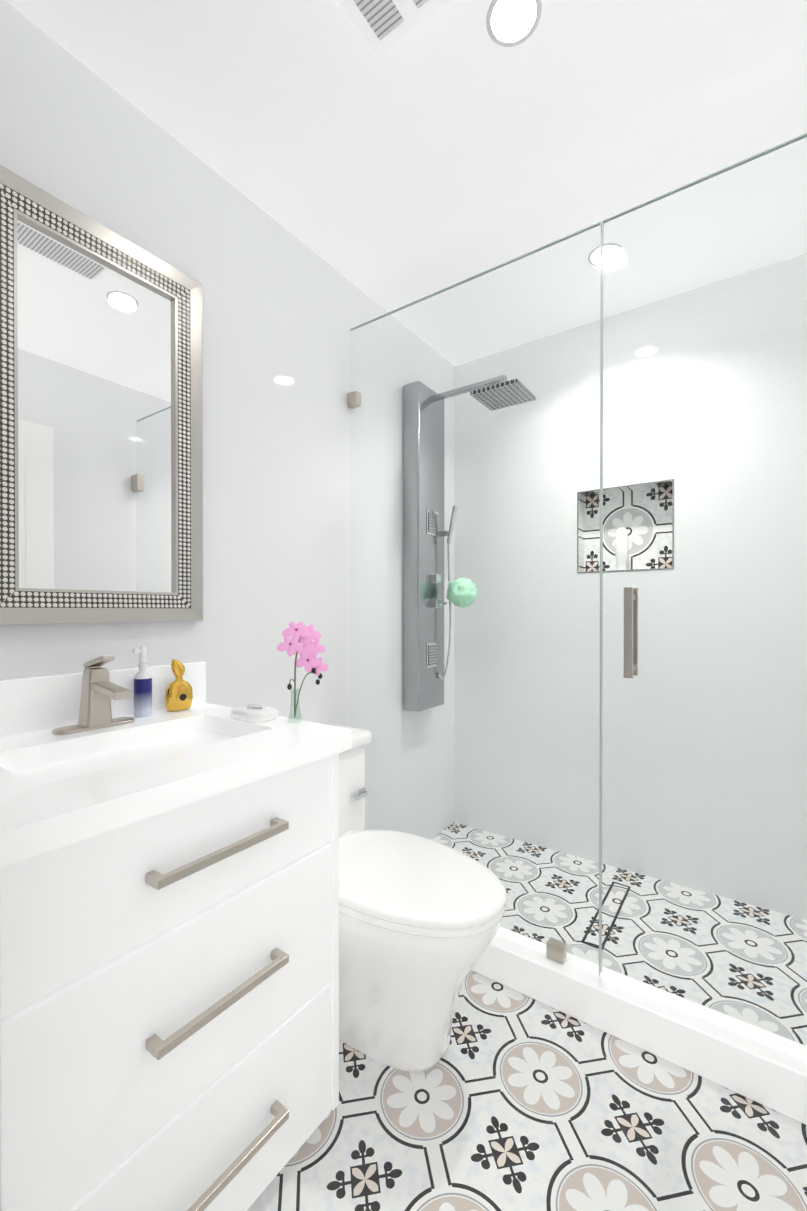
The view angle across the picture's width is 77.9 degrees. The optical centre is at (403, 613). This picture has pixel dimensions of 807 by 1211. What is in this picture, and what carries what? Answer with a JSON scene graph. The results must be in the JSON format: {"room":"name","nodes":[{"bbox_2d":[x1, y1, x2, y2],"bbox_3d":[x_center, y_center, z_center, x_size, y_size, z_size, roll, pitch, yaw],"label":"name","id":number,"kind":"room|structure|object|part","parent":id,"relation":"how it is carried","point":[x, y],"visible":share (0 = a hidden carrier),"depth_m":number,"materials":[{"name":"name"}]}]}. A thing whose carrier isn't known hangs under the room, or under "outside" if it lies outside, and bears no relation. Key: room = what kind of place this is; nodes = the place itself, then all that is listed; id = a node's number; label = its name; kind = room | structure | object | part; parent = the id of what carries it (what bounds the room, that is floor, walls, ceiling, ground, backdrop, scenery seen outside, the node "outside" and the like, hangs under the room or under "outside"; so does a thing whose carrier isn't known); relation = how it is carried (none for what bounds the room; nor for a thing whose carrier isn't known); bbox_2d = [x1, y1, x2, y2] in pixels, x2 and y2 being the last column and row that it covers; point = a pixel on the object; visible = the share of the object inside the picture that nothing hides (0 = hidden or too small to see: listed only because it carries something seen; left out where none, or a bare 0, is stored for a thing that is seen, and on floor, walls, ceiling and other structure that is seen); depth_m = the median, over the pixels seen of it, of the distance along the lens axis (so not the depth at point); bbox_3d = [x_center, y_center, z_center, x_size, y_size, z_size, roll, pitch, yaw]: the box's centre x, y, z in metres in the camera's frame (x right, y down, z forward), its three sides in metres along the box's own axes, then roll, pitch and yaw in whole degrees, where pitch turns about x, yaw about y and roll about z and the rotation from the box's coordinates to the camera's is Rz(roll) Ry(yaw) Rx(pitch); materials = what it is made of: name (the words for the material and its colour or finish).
{"room":"bathroom","nodes":[
{"label":"bathroom","id":0,"kind":"room"},
{"bbox_2d":[0,0,454,839],"bbox_3d":[-0.529,-0.076,1.589,0.150,2.390,2.840,0,0,35],"label":"wall","id":1,"kind":"structure","parent":0,"point":[284,310],"depth_m":1.59,"materials":[{"name":"paint"}]},
{"bbox_2d":[0,165,202,623],"bbox_3d":[-0.706,-0.442,1.180,0.026,0.925,0.494,0,0,35],"label":"mirror","id":2,"kind":"object","parent":1,"relation":"attached to","point":[101,446],"visible":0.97,"depth_m":1.16,"materials":[{"name":"silver glass"}]},
{"bbox_3d":[-0.712,-0.442,1.184,0.008,0.783,0.352,0,0,35],"label":"glass","id":3,"kind":"part","parent":2,"relation":"part of","materials":[{"name":"white"}]},
{"bbox_2d":[0,662,205,736],"bbox_3d":[-0.737,0.193,1.143,0.018,0.114,0.624,0,0,35],"label":"backsplash","id":4,"kind":"structure","parent":1,"relation":"attached to","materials":[{"name":"white stone"}]},
{"bbox_2d":[348,391,360,408],"bbox_3d":[-0.187,-0.813,1.900,0.043,0.050,0.032,0,0,35],"label":"clip","id":5,"kind":"object","parent":1,"relation":"attached to","point":[353,400],"visible":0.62,"depth_m":1.89,"materials":[{"name":"silver metal"}]},
{"bbox_2d":[403,375,535,711],"bbox_3d":[0.289,-0.290,2.158,0.528,1.430,0.273,0,0,35],"label":"shower panel","id":6,"kind":"object","parent":1,"relation":"attached to","point":[425,583],"depth_m":2.19,"materials":[{"name":"silver metal"}]},
{"bbox_3d":[0.144,-0.045,2.229,0.034,0.040,0.040,0,0,35],"label":"knob","id":7,"kind":"part","parent":6,"relation":"part of","materials":[{"name":"silver metal"}]},
{"bbox_3d":[0.144,-0.155,2.228,0.034,0.040,0.040,0,0,35],"label":"knob","id":8,"kind":"part","parent":6,"relation":"part of","materials":[{"name":"silver metal"}]},
{"bbox_3d":[0.269,-0.959,2.136,0.360,0.020,0.024,0,0,35],"label":"arm","id":9,"kind":"part","parent":6,"relation":"part of"},
{"bbox_2d":[5,0,806,365],"bbox_3d":[0.207,-1.319,1.064,1.950,0.100,2.840,0,0,35],"label":"ceiling","id":10,"kind":"structure","parent":0,"point":[451,142],"depth_m":1.32,"materials":[{"name":"white paint"}]},
{"bbox_2d":[337,0,449,58],"bbox_3d":[-0.050,-1.262,0.916,0.270,0.011,0.350,0,0,35],"label":"fan","id":11,"kind":"object","parent":10,"relation":"attached to","point":[382,27],"visible":1,"depth_m":1.05,"materials":[{"name":"white plastic"}]},
{"bbox_2d":[486,0,541,46],"bbox_3d":[0.234,-1.266,1.058,0.116,0.004,0.116,0,0,35],"label":"recessed light","id":12,"kind":"object","parent":10,"relation":"in","point":[511,23],"visible":1,"depth_m":1.06,"materials":[{"name":"grey"}]},
{"bbox_2d":[588,243,622,265],"bbox_3d":[0.714,-1.270,1.767,0.116,0.004,0.116,0,0,35],"label":"recessed light","id":13,"kind":"object","parent":10,"relation":"in","point":[615,251],"depth_m":1.76,"materials":[{"name":"grey"}]},
{"bbox_2d":[247,970,806,1210],"bbox_3d":[0.207,1.171,1.078,1.950,0.100,2.840,0,0,35],"label":"floor","id":14,"kind":"structure","parent":0,"point":[512,1100],"depth_m":1.07,"materials":[{"name":"tile"}]},
{"bbox_2d":[0,655,351,1210],"bbox_3d":[-0.515,0.606,0.989,0.561,1.032,0.624,0,0,35],"label":"bathroom vanity","id":15,"kind":"object","parent":14,"relation":"on","point":[169,961],"visible":1,"depth_m":0.81,"materials":[{"name":"white paint"}]},
{"bbox_3d":[-0.372,0.395,0.744,0.024,0.014,0.014,0,0,35],"label":"handle post","id":16,"kind":"part","parent":15,"relation":"part of","materials":[{"name":"silver metal"}]},
{"bbox_3d":[-0.372,0.644,0.746,0.024,0.014,0.014,0,0,35],"label":"handle post","id":17,"kind":"part","parent":15,"relation":"part of","materials":[{"name":"silver metal"}]},
{"bbox_3d":[-0.329,0.395,0.843,0.018,0.192,0.577,0,0,35],"label":"drawer","id":18,"kind":"part","parent":15,"relation":"part of","materials":[{"name":"white paint"}]},
{"bbox_3d":[-0.329,0.644,0.844,0.018,0.294,0.577,0,0,35],"label":"drawer","id":19,"kind":"part","parent":15,"relation":"part of","materials":[{"name":"white paint"}]},
{"bbox_2d":[0,703,351,867],"bbox_3d":[-0.518,0.273,0.990,0.554,0.041,0.624,0,0,35],"label":"countertop","id":20,"kind":"structure","parent":15,"relation":"on","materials":[{"name":"white stone"}]},
{"bbox_2d":[52,655,133,734],"bbox_3d":[-0.641,0.170,1.077,0.154,0.161,0.164,0,0,35],"label":"faucet","id":21,"kind":"object","parent":20,"relation":"on","point":[97,692],"depth_m":1.08,"materials":[{"name":"silver metal"}]},
{"bbox_2d":[133,647,151,716],"bbox_3d":[-0.637,0.165,1.219,0.040,0.168,0.042,0,0,35],"label":"soap dispenser","id":22,"kind":"object","parent":20,"relation":"on","point":[143,692],"visible":0.98,"depth_m":1.21,"materials":[{"name":"white plastic"}]},
{"bbox_2d":[164,659,192,711],"bbox_3d":[-0.580,0.183,1.291,0.040,0.132,0.072,0,0,35],"label":"perfume bottle","id":23,"kind":"object","parent":20,"relation":"on","point":[178,694],"visible":0.94,"depth_m":1.28,"materials":[{"name":"gold metal"}]},
{"bbox_2d":[231,705,278,721],"bbox_3d":[-0.356,0.235,1.194,0.120,0.029,0.084,0,0,35],"label":"soap dish","id":24,"kind":"object","parent":20,"relation":"on","point":[254,713],"visible":1,"depth_m":1.16,"materials":[{"name":"white ceramic"}]},
{"bbox_2d":[277,622,328,722],"bbox_3d":[-0.232,0.135,1.175,0.049,0.231,0.127,0,0,35],"label":"orchid","id":25,"kind":"object","parent":20,"relation":"on","point":[303,644],"visible":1,"depth_m":1.17,"materials":[{"name":"flower petals"},{"name":"plant stem"},{"name":"glass"}]},
{"bbox_3d":[-0.258,0.075,1.140,0.047,0.047,0.041,0,0,35],"label":"flower","id":26,"kind":"part","parent":25,"relation":"part of","materials":[{"name":"pink plant"}]},
{"bbox_3d":[-0.248,0.043,1.154,0.044,0.047,0.049,0,0,35],"label":"flower","id":27,"kind":"part","parent":25,"relation":"part of","materials":[{"name":"pink plant"}]},
{"bbox_3d":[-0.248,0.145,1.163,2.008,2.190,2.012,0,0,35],"label":"stem","id":28,"kind":"part","parent":25,"relation":"part of","materials":[{"name":"green plant"}]},
{"bbox_3d":[-0.235,0.083,1.168,0.045,0.053,0.051,0,0,35],"label":"flower","id":29,"kind":"part","parent":25,"relation":"part of","materials":[{"name":"pink plant"}]},
{"bbox_3d":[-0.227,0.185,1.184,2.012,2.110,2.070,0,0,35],"label":"stem","id":30,"kind":"part","parent":25,"relation":"part of","materials":[{"name":"green plant"}]},
{"bbox_3d":[-0.227,0.114,1.181,0.039,0.051,0.052,0,0,35],"label":"flower","id":31,"kind":"part","parent":25,"relation":"part of","materials":[{"name":"pink plant"}]},
{"bbox_3d":[-0.226,0.051,1.181,0.032,0.050,0.057,0,0,35],"label":"flower","id":32,"kind":"part","parent":25,"relation":"part of","materials":[{"name":"pink plant"}]},
{"bbox_3d":[-0.213,0.084,1.195,0.023,0.045,0.054,0,0,35],"label":"flower","id":33,"kind":"part","parent":25,"relation":"part of","materials":[{"name":"pink plant"}]},
{"bbox_3d":[-0.208,0.129,1.204,0.025,0.046,0.052,0,0,35],"label":"flower","id":34,"kind":"part","parent":25,"relation":"part of","materials":[{"name":"pink plant"}]},
{"bbox_3d":[-0.329,0.936,0.846,0.018,0.278,0.577,0,0,35],"label":"drawer","id":35,"kind":"part","parent":15,"relation":"part of","materials":[{"name":"white paint"}]},
{"bbox_3d":[-0.236,0.394,0.937,0.024,0.014,0.014,0,0,35],"label":"handle post","id":36,"kind":"part","parent":15,"relation":"part of","materials":[{"name":"silver metal"}]},
{"bbox_3d":[-0.236,0.643,0.939,0.024,0.014,0.014,0,0,35],"label":"handle post","id":37,"kind":"part","parent":15,"relation":"part of","materials":[{"name":"silver metal"}]},
{"bbox_3d":[-0.236,0.935,0.940,0.024,0.014,0.014,0,0,35],"label":"handle post","id":38,"kind":"part","parent":15,"relation":"part of","materials":[{"name":"silver metal"}]},
{"bbox_2d":[320,723,506,1071],"bbox_3d":[-0.083,0.755,1.405,0.790,0.730,0.500,0,0,35],"label":"toilet","id":39,"kind":"object","parent":14,"relation":"on","point":[420,919],"visible":0.54,"depth_m":1.21,"materials":[{"name":"white ceramic"}]},
{"bbox_3d":[-0.324,0.412,1.546,0.232,0.047,0.456,0,0,35],"label":"tank lid","id":40,"kind":"part","parent":39,"relation":"part of","materials":[{"name":"white ceramic"}]},
{"bbox_3d":[-0.330,0.628,1.551,0.216,0.382,0.430,0,0,35],"label":"tank","id":41,"kind":"part","parent":39,"relation":"part of","materials":[{"name":"white ceramic"}]},
{"bbox_3d":[-0.142,0.589,1.608,0.010,0.016,0.070,0,0,35],"label":"lever","id":42,"kind":"part","parent":39,"relation":"part of","materials":[{"name":"silver metal"}]},
{"bbox_3d":[-0.084,0.919,1.380,0.745,0.402,0.386,0,0,35],"label":"bowl","id":43,"kind":"part","parent":39,"relation":"part of","materials":[{"name":"white ceramic"}]},
{"bbox_3d":[-0.002,0.707,1.321,0.555,0.020,0.382,0,0,35],"label":"seat","id":44,"kind":"part","parent":39,"relation":"part of","materials":[{"name":"white plastic"}]},
{"bbox_3d":[-0.002,0.685,1.321,0.561,0.024,0.386,0,0,35],"label":"lid","id":45,"kind":"part","parent":39,"relation":"part of","materials":[{"name":"white plastic"}]},
{"bbox_2d":[430,822,806,1045],"bbox_3d":[0.717,1.105,1.802,1.650,0.035,0.770,0,0,35],"label":"shower floor","id":46,"kind":"structure","parent":14,"relation":"on","point":[694,935],"depth_m":1.72,"materials":[{"name":"tile"}]},
{"bbox_2d":[581,941,602,949],"bbox_3d":[0.618,1.087,1.637,0.068,0.002,0.006,0,0,35],"label":"floor drain","id":47,"kind":"object","parent":46,"relation":"on","point":[590,944],"depth_m":1.64,"materials":[{"name":"black"}]},
{"bbox_2d":[582,882,614,941],"bbox_3d":[0.721,1.086,1.835,0.008,0.002,0.450,0,0,35],"label":"floor drain","id":48,"kind":"object","parent":46,"relation":"on","point":[596,914],"depth_m":1.79,"materials":[{"name":"black"}]},
{"bbox_2d":[602,887,630,948],"bbox_3d":[0.770,1.087,1.801,0.008,0.002,0.450,0,0,35],"label":"floor drain","id":49,"kind":"object","parent":46,"relation":"on","point":[616,916],"depth_m":1.78,"materials":[{"name":"black"}]},
{"bbox_2d":[472,926,806,1124],"bbox_3d":[0.466,1.064,1.446,1.650,0.110,0.100,0,0,35],"label":"curb","id":50,"kind":"object","parent":14,"relation":"on","point":[747,1061],"visible":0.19,"depth_m":1.27,"materials":[{"name":"white stone"}]},
{"bbox_2d":[350,222,601,975],"bbox_3d":[0.172,-0.039,1.651,0.918,2.091,0.010,0,0,35],"label":"glass wall","id":51,"kind":"structure","parent":50,"relation":"on","point":[477,576],"depth_m":1.54,"materials":[{"name":"clear glass"}]},
{"bbox_3d":[0.172,-1.083,1.646,0.916,0.003,0.010,0,0,35],"label":"top edge of the glass partition","id":52,"kind":"part","parent":51,"relation":"part of","materials":[{"name":"clear glass"}]},
{"bbox_3d":[0.547,-0.036,1.388,0.002,2.088,0.010,0,0,35],"label":"vertical edge of the glass partition","id":53,"kind":"part","parent":51,"relation":"part of","materials":[{"name":"clear glass"}]},
{"bbox_2d":[546,937,566,963],"bbox_3d":[0.448,0.986,1.463,0.050,0.044,0.032,0,0,35],"label":"clip","id":54,"kind":"object","parent":50,"relation":"attached to","point":[555,949],"visible":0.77,"depth_m":1.45,"materials":[{"name":"silver metal"}]},
{"bbox_2d":[454,253,806,919],"bbox_3d":[0.938,-0.079,2.110,1.950,2.390,0.001,0,0,35],"label":"wall","id":55,"kind":"structure","parent":0,"point":[701,697],"depth_m":2.04,"materials":[{"name":"painted plaster"}]},
{"bbox_2d":[577,493,578,571],"bbox_3d":[0.776,-0.360,2.222,0.006,0.350,0.002,0,0,35],"label":"trim","id":56,"kind":"structure","parent":55,"relation":"attached to","point":[578,532],"depth_m":2.22,"materials":[{"name":"silver metal"}]},
{"bbox_2d":[579,481,671,571],"bbox_3d":[0.956,-0.359,2.151,0.370,0.350,0.090,0,0,35],"label":"wall niche","id":57,"kind":"object","parent":55,"relation":"in","point":[644,494],"depth_m":2.18,"materials":[{"name":"tile"}]},
{"bbox_2d":[615,528,627,569],"bbox_3d":[0.944,-0.279,2.160,0.054,0.186,0.032,0,0,35],"label":"bottle","id":58,"kind":"object","parent":57,"relation":"in","point":[619,549],"depth_m":2.15,"materials":[{"name":"white plastic"}]},
{"bbox_2d":[577,479,673,492],"bbox_3d":[0.929,-0.537,2.112,0.382,0.006,0.002,0,0,35],"label":"trim","id":59,"kind":"structure","parent":55,"relation":"attached to","point":[628,485],"depth_m":2.10,"materials":[{"name":"silver metal"}]},
{"bbox_2d":[577,568,673,572],"bbox_3d":[0.929,-0.181,2.114,0.382,0.006,0.002,0,0,35],"label":"trim","id":60,"kind":"structure","parent":55,"relation":"attached to","point":[628,570],"depth_m":2.09,"materials":[{"name":"silver metal"}]},
{"bbox_2d":[672,481,673,567],"bbox_3d":[1.083,-0.359,2.005,0.006,0.350,0.002,0,0,35],"label":"trim","id":61,"kind":"structure","parent":55,"relation":"attached to","point":[673,524],"depth_m":2.00,"materials":[{"name":"silver metal"}]},
{"bbox_3d":[0.943,-0.071,0.553,0.150,2.390,2.840,0,0,35],"label":"wall","id":62,"kind":"structure","parent":0,"visible":0},
{"bbox_2d":[601,135,806,1049],"bbox_3d":[0.835,-0.040,1.185,0.694,2.078,0.010,0,0,35],"label":"door","id":63,"kind":"structure","parent":62,"relation":"in","point":[709,598],"depth_m":1.23,"materials":[{"name":"clear glass"}]},
{"bbox_2d":[600,221,603,972],"bbox_3d":[0.550,-0.041,1.385,0.002,2.078,0.010,0,0,35],"label":"glass partition edge","id":64,"kind":"object","parent":63,"relation":"attached to","point":[601,612],"visible":1,"depth_m":1.38,"materials":[{"name":"grey"}]},
{"bbox_2d":[603,133,806,222],"bbox_3d":[0.835,-1.081,1.179,0.694,0.003,0.010,0,0,35],"label":"top edge of the glass partition","id":65,"kind":"object","parent":63,"relation":"attached to","point":[762,153],"visible":1,"depth_m":1.23,"materials":[{"name":"grey"}]},
{"bbox_3d":[0.601,0.145,1.328,0.016,0.016,0.025,0,0,35],"label":"post","id":66,"kind":"object","parent":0,"visible":0},
{"bbox_2d":[623,587,632,678],"bbox_3d":[0.592,0.050,1.314,0.022,0.240,0.010,0,0,35],"label":"handle bar","id":67,"kind":"object","parent":66,"relation":"attached to","point":[628,639],"visible":0.94,"depth_m":1.31,"materials":[{"name":"silver metal"}]},
{"bbox_3d":[0.622,0.145,1.358,0.016,0.016,0.025,0,0,35],"label":"post","id":68,"kind":"object","parent":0,"visible":0},
{"bbox_2d":[633,588,637,675],"bbox_3d":[0.632,0.050,1.371,0.022,0.240,0.010,0,0,35],"label":"handle bar","id":69,"kind":"object","parent":68,"relation":"attached to","point":[635,638],"depth_m":1.36,"materials":[{"name":"silver metal"}]}
]}

